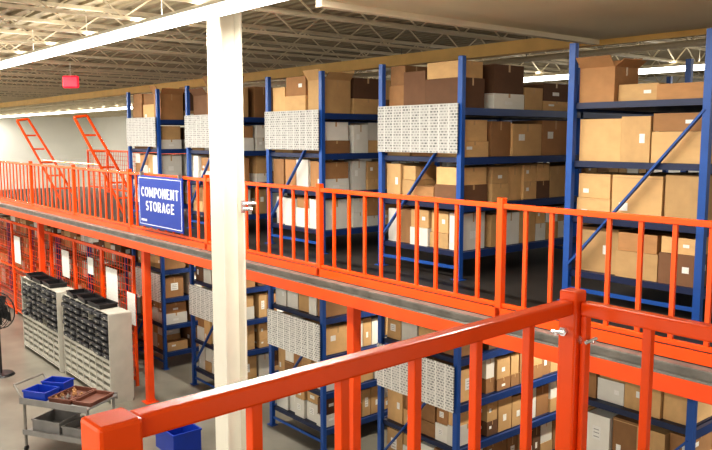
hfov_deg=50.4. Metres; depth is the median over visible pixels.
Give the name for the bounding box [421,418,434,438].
cardboard box
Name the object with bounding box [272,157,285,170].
cardboard box
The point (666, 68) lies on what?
diffuser
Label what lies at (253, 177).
cardboard box
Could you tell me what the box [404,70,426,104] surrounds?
cardboard box
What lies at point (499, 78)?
cardboard box
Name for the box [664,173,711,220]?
cardboard box
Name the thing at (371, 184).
cardboard box
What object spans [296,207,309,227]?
cardboard box
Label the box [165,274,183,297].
cardboard box
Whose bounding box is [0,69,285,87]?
joist
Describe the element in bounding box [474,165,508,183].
cardboard box
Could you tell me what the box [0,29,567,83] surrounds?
joist
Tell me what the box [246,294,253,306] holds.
cardboard box
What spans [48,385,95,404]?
tray
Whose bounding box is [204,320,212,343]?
cardboard box
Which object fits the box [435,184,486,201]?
cardboard box
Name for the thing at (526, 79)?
diffuser
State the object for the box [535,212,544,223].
cardboard box
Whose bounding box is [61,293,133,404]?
tall cabinet
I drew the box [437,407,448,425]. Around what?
cardboard box
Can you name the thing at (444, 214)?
cardboard box
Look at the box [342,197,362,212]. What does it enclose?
cardboard box
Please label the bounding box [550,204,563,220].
cardboard box
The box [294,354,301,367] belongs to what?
cardboard box
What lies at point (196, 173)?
cardboard box
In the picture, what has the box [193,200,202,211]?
cardboard box
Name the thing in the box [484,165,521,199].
cardboard box
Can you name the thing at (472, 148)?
cardboard box
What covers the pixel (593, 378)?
cardboard box
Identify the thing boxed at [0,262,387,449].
floor
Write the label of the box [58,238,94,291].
shelving unit
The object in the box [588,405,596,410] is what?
cardboard box
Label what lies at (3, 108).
joist
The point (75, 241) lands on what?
fence panel
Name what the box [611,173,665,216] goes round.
cardboard box
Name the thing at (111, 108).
diffuser
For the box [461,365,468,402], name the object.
cardboard box
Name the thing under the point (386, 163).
cardboard box
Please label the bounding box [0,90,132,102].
joist
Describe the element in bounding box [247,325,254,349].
cardboard box
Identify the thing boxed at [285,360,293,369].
cardboard box
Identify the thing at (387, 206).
cardboard box
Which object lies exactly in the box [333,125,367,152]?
cardboard box
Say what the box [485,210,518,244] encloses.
cardboard box
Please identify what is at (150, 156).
cardboard box
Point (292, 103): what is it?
cardboard box
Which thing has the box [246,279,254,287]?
cardboard box
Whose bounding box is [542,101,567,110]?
cardboard box
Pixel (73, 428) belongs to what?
plastic bin
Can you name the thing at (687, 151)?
cardboard box
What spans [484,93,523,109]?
cardboard box
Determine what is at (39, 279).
plastic bin
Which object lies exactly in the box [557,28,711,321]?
storage rack
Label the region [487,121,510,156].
cardboard box
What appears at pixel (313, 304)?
cardboard box
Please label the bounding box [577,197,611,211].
cardboard box
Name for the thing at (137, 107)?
cardboard box
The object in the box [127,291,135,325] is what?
paper sheet
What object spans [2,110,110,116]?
joist
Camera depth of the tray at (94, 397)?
11.26 m
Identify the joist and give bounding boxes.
[0,0,698,82]
[0,0,703,78]
[0,15,646,83]
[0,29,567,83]
[0,41,558,83]
[0,57,282,87]
[0,64,284,87]
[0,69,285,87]
[0,74,275,92]
[0,79,204,94]
[0,81,124,96]
[0,84,148,99]
[0,87,151,101]
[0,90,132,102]
[0,93,132,104]
[0,94,125,105]
[0,99,132,109]
[0,101,126,110]
[0,106,132,114]
[0,107,131,114]
[0,108,119,116]
[0,108,126,115]
[0,111,93,117]
[1,49,390,81]
[1,96,132,106]
[2,98,125,107]
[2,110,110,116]
[3,110,98,116]
[7,105,126,111]
[8,105,132,113]
[9,104,132,112]
[170,0,705,62]
[658,36,705,47]
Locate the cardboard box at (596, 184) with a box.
[578,172,630,198]
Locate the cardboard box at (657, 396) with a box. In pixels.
[651,389,663,418]
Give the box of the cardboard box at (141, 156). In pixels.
[140,155,143,168]
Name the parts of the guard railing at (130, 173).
railing post, rail, toe plate, rail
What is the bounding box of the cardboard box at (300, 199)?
[297,196,315,207]
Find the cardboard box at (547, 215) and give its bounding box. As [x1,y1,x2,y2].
[540,205,557,221]
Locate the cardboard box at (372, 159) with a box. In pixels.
[372,159,405,162]
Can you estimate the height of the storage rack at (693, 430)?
2.620 m
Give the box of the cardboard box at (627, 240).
[618,229,679,254]
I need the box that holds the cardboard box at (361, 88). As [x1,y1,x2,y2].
[351,78,378,98]
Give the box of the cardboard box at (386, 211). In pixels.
[385,210,388,223]
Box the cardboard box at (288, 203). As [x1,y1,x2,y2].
[285,197,296,225]
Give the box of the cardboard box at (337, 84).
[303,69,354,113]
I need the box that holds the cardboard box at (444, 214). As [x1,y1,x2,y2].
[432,209,454,233]
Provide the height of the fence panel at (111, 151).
1.300 m
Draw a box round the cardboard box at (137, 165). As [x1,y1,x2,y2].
[135,163,139,171]
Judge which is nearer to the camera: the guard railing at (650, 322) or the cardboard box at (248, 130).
the guard railing at (650, 322)
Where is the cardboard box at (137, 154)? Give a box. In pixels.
[136,153,156,162]
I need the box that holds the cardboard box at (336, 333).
[326,322,346,354]
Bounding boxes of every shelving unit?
[0,222,11,290]
[9,223,28,293]
[32,230,58,278]
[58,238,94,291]
[90,247,143,349]
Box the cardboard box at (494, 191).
[487,183,508,201]
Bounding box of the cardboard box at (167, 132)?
[156,126,180,139]
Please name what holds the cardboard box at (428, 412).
on the cardboard box at (427, 428)
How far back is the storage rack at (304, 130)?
11.31 m
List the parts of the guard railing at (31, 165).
railing post, rail, toe plate, rail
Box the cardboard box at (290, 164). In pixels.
[285,159,295,185]
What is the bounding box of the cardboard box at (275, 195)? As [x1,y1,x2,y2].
[273,193,286,211]
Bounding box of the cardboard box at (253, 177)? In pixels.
[249,173,266,181]
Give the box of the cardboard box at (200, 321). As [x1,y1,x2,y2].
[198,317,203,327]
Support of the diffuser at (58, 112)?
attached to the fluorescent light at (65, 111)
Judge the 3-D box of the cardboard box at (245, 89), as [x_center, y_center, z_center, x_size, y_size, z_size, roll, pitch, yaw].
[-2.113,-2.130,13.137,0.407,0.516,0.251,-6,9,-41]
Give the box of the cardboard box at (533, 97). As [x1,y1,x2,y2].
[523,87,542,109]
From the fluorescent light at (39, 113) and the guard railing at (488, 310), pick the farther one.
the fluorescent light at (39, 113)
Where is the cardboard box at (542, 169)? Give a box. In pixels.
[508,163,548,180]
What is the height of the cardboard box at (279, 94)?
0.419 m
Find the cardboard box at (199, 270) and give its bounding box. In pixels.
[196,266,203,281]
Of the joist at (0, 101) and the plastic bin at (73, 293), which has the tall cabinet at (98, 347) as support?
the plastic bin at (73, 293)
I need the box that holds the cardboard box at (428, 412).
[421,401,436,423]
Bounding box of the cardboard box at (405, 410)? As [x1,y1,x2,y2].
[403,408,407,424]
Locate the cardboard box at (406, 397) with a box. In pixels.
[405,395,407,408]
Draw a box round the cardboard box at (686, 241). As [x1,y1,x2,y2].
[661,233,708,255]
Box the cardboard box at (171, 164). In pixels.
[153,155,181,174]
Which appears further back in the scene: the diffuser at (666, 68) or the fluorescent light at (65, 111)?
the fluorescent light at (65, 111)
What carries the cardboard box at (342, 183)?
on the storage rack at (304, 130)
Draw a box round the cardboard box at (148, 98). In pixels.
[144,93,153,104]
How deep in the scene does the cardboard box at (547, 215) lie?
10.15 m
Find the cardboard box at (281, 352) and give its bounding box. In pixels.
[278,348,285,371]
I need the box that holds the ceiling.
[0,0,705,109]
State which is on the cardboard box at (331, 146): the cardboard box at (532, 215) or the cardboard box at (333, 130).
the cardboard box at (333, 130)
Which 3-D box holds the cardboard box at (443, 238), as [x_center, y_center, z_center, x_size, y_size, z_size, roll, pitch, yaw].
[1.202,0.172,9.485,0.476,0.187,0.308,-6,9,-40]
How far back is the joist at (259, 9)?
10.30 m
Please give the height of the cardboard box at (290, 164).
0.457 m
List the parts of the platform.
support post, mesh fence panel, support post, support post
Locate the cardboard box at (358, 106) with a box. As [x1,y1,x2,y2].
[351,98,378,113]
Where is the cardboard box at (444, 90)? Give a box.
[425,77,484,107]
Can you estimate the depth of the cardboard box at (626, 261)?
7.30 m
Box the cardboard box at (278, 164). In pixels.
[273,158,298,184]
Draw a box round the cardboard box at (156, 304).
[153,300,158,307]
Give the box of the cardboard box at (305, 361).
[302,357,313,365]
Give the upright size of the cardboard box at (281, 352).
0.461 m
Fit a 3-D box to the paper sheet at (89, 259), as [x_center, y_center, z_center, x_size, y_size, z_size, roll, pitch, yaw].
[-5.496,0.846,15.675,0.010,0.350,0.300,-6,9,-40]
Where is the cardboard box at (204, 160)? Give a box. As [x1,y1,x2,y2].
[201,157,209,170]
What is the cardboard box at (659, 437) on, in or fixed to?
on the storage rack at (693, 430)
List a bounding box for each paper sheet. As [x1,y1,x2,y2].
[14,236,20,263]
[61,249,69,277]
[87,257,93,274]
[106,266,118,305]
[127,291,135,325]
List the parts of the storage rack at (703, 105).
shelf panel, shelf panel, shelf panel, shelf panel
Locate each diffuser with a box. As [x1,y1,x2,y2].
[0,61,15,68]
[8,48,61,64]
[53,32,123,53]
[57,111,72,113]
[73,110,93,112]
[110,107,126,109]
[524,77,536,81]
[638,64,704,73]
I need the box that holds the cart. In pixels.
[13,373,117,449]
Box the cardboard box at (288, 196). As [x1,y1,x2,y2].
[277,195,303,223]
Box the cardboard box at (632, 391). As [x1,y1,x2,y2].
[624,382,639,410]
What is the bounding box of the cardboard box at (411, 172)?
[404,165,435,179]
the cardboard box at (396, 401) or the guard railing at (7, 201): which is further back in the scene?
the guard railing at (7, 201)
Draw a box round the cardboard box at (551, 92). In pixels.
[523,83,567,101]
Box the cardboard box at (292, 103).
[285,95,307,110]
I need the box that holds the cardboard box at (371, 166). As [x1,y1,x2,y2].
[366,161,377,178]
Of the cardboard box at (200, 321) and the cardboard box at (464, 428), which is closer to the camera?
the cardboard box at (464, 428)
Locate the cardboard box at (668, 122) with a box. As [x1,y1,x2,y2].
[653,112,701,131]
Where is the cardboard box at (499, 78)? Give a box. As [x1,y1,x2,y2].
[482,64,523,94]
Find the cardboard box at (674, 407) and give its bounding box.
[663,392,711,424]
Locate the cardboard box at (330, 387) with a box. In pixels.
[318,383,333,391]
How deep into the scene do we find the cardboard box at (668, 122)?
6.92 m
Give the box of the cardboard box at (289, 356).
[285,350,293,362]
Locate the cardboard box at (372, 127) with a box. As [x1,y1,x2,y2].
[350,123,377,139]
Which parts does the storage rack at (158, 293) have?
shelf panel, shelf panel, shelf panel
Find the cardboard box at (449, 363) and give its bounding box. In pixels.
[435,359,452,365]
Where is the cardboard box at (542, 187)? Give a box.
[536,181,549,197]
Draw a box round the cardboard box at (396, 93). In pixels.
[389,85,403,105]
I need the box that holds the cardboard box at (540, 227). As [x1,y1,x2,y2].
[535,223,545,240]
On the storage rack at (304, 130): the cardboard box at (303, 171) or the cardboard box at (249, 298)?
the cardboard box at (303, 171)
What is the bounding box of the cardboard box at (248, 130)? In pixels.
[243,126,252,137]
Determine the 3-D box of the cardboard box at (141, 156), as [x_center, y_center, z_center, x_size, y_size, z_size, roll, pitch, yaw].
[-4.288,-1.255,15.892,0.414,0.422,0.202,-6,9,-40]
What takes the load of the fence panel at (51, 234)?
on the floor
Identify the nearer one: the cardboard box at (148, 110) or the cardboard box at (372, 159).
the cardboard box at (372, 159)
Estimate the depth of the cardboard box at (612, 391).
7.65 m
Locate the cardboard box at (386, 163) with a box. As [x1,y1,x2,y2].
[385,162,390,188]
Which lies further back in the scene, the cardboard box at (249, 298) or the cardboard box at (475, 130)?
the cardboard box at (249, 298)
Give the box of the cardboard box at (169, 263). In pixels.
[164,257,184,269]
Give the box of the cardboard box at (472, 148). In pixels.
[438,141,488,156]
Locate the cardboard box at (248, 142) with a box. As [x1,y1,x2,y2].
[244,138,253,150]
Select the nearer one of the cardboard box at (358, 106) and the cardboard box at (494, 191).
the cardboard box at (494, 191)
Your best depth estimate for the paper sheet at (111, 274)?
14.85 m
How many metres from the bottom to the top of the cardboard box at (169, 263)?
0.505 m
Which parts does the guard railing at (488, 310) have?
railing post, toe plate, rail, rail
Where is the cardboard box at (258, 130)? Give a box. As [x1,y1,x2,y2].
[243,125,264,137]
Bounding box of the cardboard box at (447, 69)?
[427,60,482,79]
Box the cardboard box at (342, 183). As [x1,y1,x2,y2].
[318,178,348,189]
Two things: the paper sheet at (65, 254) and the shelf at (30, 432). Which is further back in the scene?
the paper sheet at (65, 254)
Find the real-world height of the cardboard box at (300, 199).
0.164 m
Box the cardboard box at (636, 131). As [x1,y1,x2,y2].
[620,116,665,162]
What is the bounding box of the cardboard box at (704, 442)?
[669,431,711,449]
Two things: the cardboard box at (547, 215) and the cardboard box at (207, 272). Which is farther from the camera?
the cardboard box at (207, 272)
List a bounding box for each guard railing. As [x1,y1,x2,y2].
[0,161,30,208]
[28,161,73,218]
[71,164,128,231]
[81,287,597,449]
[126,169,205,249]
[203,175,317,275]
[316,183,496,316]
[495,197,711,366]
[577,301,711,449]
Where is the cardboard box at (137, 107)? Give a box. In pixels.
[133,103,143,117]
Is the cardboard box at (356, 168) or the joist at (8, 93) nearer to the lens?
the cardboard box at (356, 168)
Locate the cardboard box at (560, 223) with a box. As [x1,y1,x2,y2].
[558,220,563,237]
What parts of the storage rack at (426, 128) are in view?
shelf panel, shelf panel, shelf panel, shelf panel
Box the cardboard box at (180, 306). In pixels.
[159,301,185,313]
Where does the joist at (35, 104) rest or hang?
attached to the ceiling
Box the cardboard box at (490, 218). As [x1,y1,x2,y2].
[484,212,496,246]
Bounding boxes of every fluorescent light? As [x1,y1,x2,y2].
[0,57,15,68]
[5,111,17,116]
[6,29,61,64]
[17,113,29,116]
[29,112,43,115]
[42,111,56,114]
[51,11,123,53]
[57,107,72,113]
[72,108,93,112]
[89,107,109,110]
[110,105,132,109]
[113,0,217,38]
[203,0,285,16]
[524,74,537,81]
[535,72,568,80]
[638,50,704,73]
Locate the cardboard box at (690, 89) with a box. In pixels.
[656,82,703,99]
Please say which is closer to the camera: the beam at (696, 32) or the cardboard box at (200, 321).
the beam at (696, 32)
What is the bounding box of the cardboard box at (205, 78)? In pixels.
[202,76,243,114]
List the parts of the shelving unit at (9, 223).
shelf frame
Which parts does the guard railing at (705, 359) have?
railing post, toe plate, rail, rail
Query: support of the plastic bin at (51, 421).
on the cart
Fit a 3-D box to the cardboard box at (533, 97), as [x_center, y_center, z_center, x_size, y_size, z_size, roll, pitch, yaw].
[2.115,-1.634,9.875,0.366,0.284,0.504,-6,9,-40]
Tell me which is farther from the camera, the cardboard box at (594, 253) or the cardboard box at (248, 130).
the cardboard box at (248, 130)
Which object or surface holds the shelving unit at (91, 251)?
on the floor
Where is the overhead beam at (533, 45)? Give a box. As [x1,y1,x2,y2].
[0,38,596,107]
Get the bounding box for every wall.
[0,112,93,189]
[92,73,703,185]
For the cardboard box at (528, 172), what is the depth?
9.78 m
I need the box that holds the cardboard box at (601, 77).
[576,55,646,102]
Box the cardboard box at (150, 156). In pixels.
[148,154,170,172]
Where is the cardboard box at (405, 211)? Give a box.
[401,206,424,242]
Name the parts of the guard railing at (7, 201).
rail, toe plate, rail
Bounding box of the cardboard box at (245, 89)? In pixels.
[243,87,247,116]
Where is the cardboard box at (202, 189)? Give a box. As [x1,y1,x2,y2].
[202,189,210,212]
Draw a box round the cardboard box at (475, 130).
[465,120,486,140]
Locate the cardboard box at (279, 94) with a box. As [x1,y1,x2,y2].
[273,87,285,110]
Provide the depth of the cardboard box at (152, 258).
15.69 m
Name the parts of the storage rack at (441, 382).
shelf panel, shelf panel, shelf panel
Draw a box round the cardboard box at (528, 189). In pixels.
[521,181,536,199]
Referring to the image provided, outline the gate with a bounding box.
[16,114,138,213]
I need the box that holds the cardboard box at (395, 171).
[387,163,425,193]
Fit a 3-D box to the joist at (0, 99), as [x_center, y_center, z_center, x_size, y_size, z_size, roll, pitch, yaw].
[-19.849,-5.664,34.591,29.405,0.375,0.100,-6,9,-40]
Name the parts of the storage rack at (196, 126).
shelf panel, shelf panel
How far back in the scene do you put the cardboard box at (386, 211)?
11.85 m
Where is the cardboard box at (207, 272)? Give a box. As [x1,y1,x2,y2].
[203,268,211,283]
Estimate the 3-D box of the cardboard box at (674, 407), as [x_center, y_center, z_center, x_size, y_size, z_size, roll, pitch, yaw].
[3.202,1.704,7.265,0.498,0.275,0.265,-6,9,-40]
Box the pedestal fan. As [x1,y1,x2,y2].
[0,292,14,378]
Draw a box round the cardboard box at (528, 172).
[494,164,535,181]
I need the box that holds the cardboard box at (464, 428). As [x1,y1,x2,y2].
[447,423,467,445]
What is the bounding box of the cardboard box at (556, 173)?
[548,165,564,196]
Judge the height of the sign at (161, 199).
0.920 m
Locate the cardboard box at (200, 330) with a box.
[197,326,204,340]
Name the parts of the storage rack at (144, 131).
shelf panel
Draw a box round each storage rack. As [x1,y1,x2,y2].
[126,89,264,216]
[131,249,198,369]
[184,86,377,227]
[189,264,277,388]
[265,71,523,253]
[267,285,388,449]
[375,55,672,280]
[377,315,556,449]
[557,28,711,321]
[588,397,711,449]
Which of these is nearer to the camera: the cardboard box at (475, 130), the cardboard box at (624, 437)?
the cardboard box at (624, 437)
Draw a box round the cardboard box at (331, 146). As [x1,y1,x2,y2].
[306,140,349,153]
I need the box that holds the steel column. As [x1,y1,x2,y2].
[206,0,255,449]
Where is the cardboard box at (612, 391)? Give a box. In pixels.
[597,376,624,405]
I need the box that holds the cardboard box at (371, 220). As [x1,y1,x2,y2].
[367,215,377,225]
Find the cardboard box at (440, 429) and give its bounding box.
[435,422,446,443]
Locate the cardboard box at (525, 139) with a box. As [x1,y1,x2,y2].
[510,124,541,155]
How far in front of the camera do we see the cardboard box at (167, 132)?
15.13 m
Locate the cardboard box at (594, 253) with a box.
[581,224,637,274]
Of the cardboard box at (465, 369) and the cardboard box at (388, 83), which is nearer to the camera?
the cardboard box at (465, 369)
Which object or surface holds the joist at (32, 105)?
attached to the ceiling
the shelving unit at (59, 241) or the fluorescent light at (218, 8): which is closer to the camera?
the fluorescent light at (218, 8)
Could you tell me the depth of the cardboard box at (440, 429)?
9.52 m
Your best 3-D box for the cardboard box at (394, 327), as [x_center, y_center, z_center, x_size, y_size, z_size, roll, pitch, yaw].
[0.660,1.363,10.197,0.410,0.275,0.266,-6,9,-40]
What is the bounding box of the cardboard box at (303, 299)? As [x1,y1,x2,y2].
[299,294,308,312]
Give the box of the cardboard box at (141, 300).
[140,296,142,314]
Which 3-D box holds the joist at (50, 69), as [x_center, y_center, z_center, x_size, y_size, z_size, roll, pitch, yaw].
[-5.496,-3.679,17.509,29.405,0.375,0.100,-6,9,-40]
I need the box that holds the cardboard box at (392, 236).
[388,206,411,240]
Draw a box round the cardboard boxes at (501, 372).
[0,87,711,449]
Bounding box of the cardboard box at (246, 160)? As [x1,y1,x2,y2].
[244,158,248,181]
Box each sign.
[62,62,78,87]
[138,171,183,233]
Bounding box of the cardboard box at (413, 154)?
[412,152,437,156]
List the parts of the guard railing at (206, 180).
railing post, rail, toe plate, rail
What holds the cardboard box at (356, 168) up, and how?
on the storage rack at (304, 130)
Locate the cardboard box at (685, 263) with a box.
[658,252,707,287]
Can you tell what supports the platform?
on the floor
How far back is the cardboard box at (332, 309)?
11.35 m
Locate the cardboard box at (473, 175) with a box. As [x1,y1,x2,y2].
[436,166,486,184]
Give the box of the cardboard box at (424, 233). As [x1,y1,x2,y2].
[410,226,431,246]
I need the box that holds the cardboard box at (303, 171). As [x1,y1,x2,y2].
[296,159,329,186]
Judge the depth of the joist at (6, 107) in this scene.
48.25 m
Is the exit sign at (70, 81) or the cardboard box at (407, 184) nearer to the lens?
the cardboard box at (407, 184)
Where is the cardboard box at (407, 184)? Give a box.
[402,179,435,194]
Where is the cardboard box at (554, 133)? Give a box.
[512,120,566,154]
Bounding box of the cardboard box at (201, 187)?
[194,186,203,200]
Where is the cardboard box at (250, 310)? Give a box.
[247,306,253,319]
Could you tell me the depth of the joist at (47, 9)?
11.20 m
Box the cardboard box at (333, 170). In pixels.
[318,162,347,178]
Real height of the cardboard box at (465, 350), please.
0.275 m
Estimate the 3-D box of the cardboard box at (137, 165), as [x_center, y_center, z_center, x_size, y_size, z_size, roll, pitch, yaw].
[-4.418,-1.196,16.097,0.464,0.257,0.246,-6,9,-40]
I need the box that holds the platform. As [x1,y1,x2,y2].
[0,184,711,449]
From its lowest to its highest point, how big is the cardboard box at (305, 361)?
0.431 m
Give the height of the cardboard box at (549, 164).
0.420 m
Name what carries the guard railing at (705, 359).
on the platform
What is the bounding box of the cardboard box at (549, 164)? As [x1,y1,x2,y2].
[549,164,565,195]
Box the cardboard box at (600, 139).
[579,118,621,161]
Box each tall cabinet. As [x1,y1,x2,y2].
[21,276,72,371]
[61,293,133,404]
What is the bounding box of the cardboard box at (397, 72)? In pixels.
[391,65,426,85]
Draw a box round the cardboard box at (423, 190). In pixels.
[414,185,434,196]
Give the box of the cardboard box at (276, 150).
[275,149,292,152]
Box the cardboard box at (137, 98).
[133,94,143,103]
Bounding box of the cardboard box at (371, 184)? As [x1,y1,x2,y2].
[366,179,377,189]
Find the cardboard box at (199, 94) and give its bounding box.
[188,88,206,114]
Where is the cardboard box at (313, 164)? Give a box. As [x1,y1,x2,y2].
[310,160,343,186]
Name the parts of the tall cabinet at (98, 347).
drawer, drawer, drawer, drawer, drawer, drawer, drawer, drawer, drawer, drawer, drawer, drawer, drawer, drawer, drawer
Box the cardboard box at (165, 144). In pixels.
[153,140,181,148]
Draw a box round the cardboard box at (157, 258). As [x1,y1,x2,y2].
[155,255,159,268]
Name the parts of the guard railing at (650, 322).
rail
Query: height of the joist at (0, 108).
0.375 m
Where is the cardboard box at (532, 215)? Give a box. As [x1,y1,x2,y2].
[507,209,535,242]
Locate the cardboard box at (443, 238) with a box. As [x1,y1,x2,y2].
[430,232,448,248]
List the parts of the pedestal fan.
fan blade, fan blade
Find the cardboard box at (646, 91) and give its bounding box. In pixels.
[618,83,668,100]
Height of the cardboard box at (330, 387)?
0.289 m
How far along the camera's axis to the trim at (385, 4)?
8.58 m
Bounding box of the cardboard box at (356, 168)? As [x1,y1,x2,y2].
[338,160,365,189]
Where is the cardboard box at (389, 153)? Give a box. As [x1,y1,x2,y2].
[388,152,411,155]
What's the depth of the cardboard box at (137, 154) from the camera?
15.93 m
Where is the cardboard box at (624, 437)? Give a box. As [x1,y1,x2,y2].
[612,414,638,449]
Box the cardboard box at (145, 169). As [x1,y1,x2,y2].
[143,165,147,172]
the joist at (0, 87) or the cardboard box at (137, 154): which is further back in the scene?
the joist at (0, 87)
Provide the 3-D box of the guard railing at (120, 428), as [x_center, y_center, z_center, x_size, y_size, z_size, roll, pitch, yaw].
[0.157,0.873,2.342,1.958,1.105,0.139,-6,9,-42]
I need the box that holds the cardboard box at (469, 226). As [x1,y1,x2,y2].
[449,211,484,250]
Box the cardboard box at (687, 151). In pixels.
[651,131,711,163]
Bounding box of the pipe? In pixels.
[0,36,705,110]
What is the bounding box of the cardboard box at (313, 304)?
[309,296,317,315]
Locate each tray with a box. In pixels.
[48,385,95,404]
[72,390,113,406]
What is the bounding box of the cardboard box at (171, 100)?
[149,86,184,119]
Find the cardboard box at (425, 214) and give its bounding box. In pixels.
[411,207,439,227]
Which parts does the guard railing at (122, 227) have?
railing post, rail, toe plate, rail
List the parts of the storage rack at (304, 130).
shelf panel, shelf panel, shelf panel, shelf panel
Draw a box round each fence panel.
[0,217,14,308]
[10,221,30,313]
[29,226,50,275]
[49,232,74,288]
[73,239,101,295]
[87,149,107,192]
[100,247,138,385]
[106,150,127,192]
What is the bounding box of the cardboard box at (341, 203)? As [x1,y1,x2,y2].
[310,198,346,229]
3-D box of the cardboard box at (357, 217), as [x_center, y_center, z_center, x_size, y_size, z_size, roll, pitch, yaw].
[-0.095,-0.104,11.697,0.266,0.224,0.504,-6,9,-40]
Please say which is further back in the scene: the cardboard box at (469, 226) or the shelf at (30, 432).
the shelf at (30, 432)
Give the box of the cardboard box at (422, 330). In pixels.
[419,326,434,335]
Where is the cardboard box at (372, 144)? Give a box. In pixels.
[368,140,385,152]
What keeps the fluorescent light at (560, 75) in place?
hanging from the ceiling
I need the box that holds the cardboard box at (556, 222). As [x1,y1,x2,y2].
[545,221,557,238]
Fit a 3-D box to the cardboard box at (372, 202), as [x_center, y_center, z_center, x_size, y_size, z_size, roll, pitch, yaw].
[0.120,-0.309,11.854,0.252,0.283,0.489,-6,9,-40]
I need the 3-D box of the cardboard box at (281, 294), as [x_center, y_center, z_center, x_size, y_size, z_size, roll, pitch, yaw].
[-1.021,1.076,12.238,0.477,0.375,0.287,-6,9,-40]
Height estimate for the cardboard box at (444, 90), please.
0.355 m
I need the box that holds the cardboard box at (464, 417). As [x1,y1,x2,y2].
[448,411,468,425]
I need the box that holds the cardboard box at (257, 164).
[244,156,265,173]
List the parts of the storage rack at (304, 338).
shelf panel, shelf panel, shelf panel, shelf panel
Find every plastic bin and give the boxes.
[22,384,59,400]
[25,271,46,279]
[31,409,80,434]
[32,275,56,283]
[41,376,74,391]
[42,279,67,288]
[61,415,84,437]
[66,288,91,298]
[77,293,103,303]
[87,298,117,309]
[156,424,201,449]
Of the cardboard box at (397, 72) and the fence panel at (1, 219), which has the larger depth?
the fence panel at (1, 219)
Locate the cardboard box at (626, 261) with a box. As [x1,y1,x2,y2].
[615,250,658,281]
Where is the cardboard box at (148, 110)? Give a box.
[143,104,153,116]
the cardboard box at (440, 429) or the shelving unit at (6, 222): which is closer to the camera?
the cardboard box at (440, 429)
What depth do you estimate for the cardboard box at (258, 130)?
13.38 m
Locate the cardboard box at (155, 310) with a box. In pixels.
[153,306,158,321]
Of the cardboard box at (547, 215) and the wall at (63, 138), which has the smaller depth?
the cardboard box at (547, 215)
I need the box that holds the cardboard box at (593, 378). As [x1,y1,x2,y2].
[588,372,599,397]
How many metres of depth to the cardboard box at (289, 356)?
12.04 m
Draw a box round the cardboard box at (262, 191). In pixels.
[248,187,272,213]
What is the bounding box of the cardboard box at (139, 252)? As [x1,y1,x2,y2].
[138,250,140,262]
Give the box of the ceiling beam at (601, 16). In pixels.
[393,0,711,33]
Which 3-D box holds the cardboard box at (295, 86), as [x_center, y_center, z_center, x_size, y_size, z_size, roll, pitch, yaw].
[-0.747,-2.100,11.495,0.416,0.282,0.505,-6,9,-40]
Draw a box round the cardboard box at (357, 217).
[351,212,362,227]
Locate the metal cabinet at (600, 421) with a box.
[586,408,617,449]
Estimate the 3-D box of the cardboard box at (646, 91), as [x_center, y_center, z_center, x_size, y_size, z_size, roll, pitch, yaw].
[2.868,-1.278,7.347,0.491,0.161,0.416,-6,9,-40]
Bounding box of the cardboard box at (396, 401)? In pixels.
[388,389,404,423]
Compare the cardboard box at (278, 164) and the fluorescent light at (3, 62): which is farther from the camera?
the fluorescent light at (3, 62)
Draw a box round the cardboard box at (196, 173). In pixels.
[193,170,201,177]
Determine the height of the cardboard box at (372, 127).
0.265 m
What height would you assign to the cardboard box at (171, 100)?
0.667 m
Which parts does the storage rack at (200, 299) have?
shelf panel, shelf panel, shelf panel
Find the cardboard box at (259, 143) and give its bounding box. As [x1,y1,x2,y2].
[254,138,265,150]
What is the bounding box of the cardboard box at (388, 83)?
[386,80,390,99]
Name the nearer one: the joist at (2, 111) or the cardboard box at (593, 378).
the cardboard box at (593, 378)
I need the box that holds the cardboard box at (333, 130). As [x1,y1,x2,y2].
[325,122,347,139]
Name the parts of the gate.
frame, frame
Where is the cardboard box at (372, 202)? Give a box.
[357,196,377,215]
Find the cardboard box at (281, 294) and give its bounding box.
[276,287,286,305]
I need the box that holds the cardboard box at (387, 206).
[385,204,395,209]
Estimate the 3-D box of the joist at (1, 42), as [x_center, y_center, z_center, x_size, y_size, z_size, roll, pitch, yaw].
[-4.470,-3.537,16.289,29.405,0.375,0.100,-6,9,-40]
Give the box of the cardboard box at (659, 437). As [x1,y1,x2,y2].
[636,424,671,449]
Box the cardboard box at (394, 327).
[387,317,401,340]
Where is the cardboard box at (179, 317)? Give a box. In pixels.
[158,311,186,324]
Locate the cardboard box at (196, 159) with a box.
[193,156,209,170]
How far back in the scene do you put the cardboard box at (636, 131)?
7.19 m
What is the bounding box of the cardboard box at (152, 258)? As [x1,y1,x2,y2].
[150,255,154,266]
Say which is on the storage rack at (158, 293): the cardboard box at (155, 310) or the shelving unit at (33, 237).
the cardboard box at (155, 310)
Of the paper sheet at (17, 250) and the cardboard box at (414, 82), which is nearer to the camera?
the cardboard box at (414, 82)
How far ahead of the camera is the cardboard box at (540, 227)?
10.02 m
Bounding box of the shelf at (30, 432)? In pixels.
[23,427,81,443]
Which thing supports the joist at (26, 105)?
attached to the ceiling
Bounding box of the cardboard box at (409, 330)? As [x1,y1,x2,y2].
[402,321,418,339]
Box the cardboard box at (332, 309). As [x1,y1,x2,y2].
[317,298,346,316]
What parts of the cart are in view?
leg, push handle, leg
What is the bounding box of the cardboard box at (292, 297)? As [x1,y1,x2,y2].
[287,290,298,308]
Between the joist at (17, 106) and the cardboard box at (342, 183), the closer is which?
the cardboard box at (342, 183)
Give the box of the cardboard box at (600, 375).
[600,375,624,382]
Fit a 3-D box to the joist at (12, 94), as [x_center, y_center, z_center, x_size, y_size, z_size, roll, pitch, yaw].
[-16.773,-5.239,30.931,29.405,0.375,0.100,-6,9,-40]
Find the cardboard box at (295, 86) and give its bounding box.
[286,76,325,95]
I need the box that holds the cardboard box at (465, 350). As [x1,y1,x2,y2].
[435,330,469,356]
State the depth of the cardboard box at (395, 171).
9.82 m

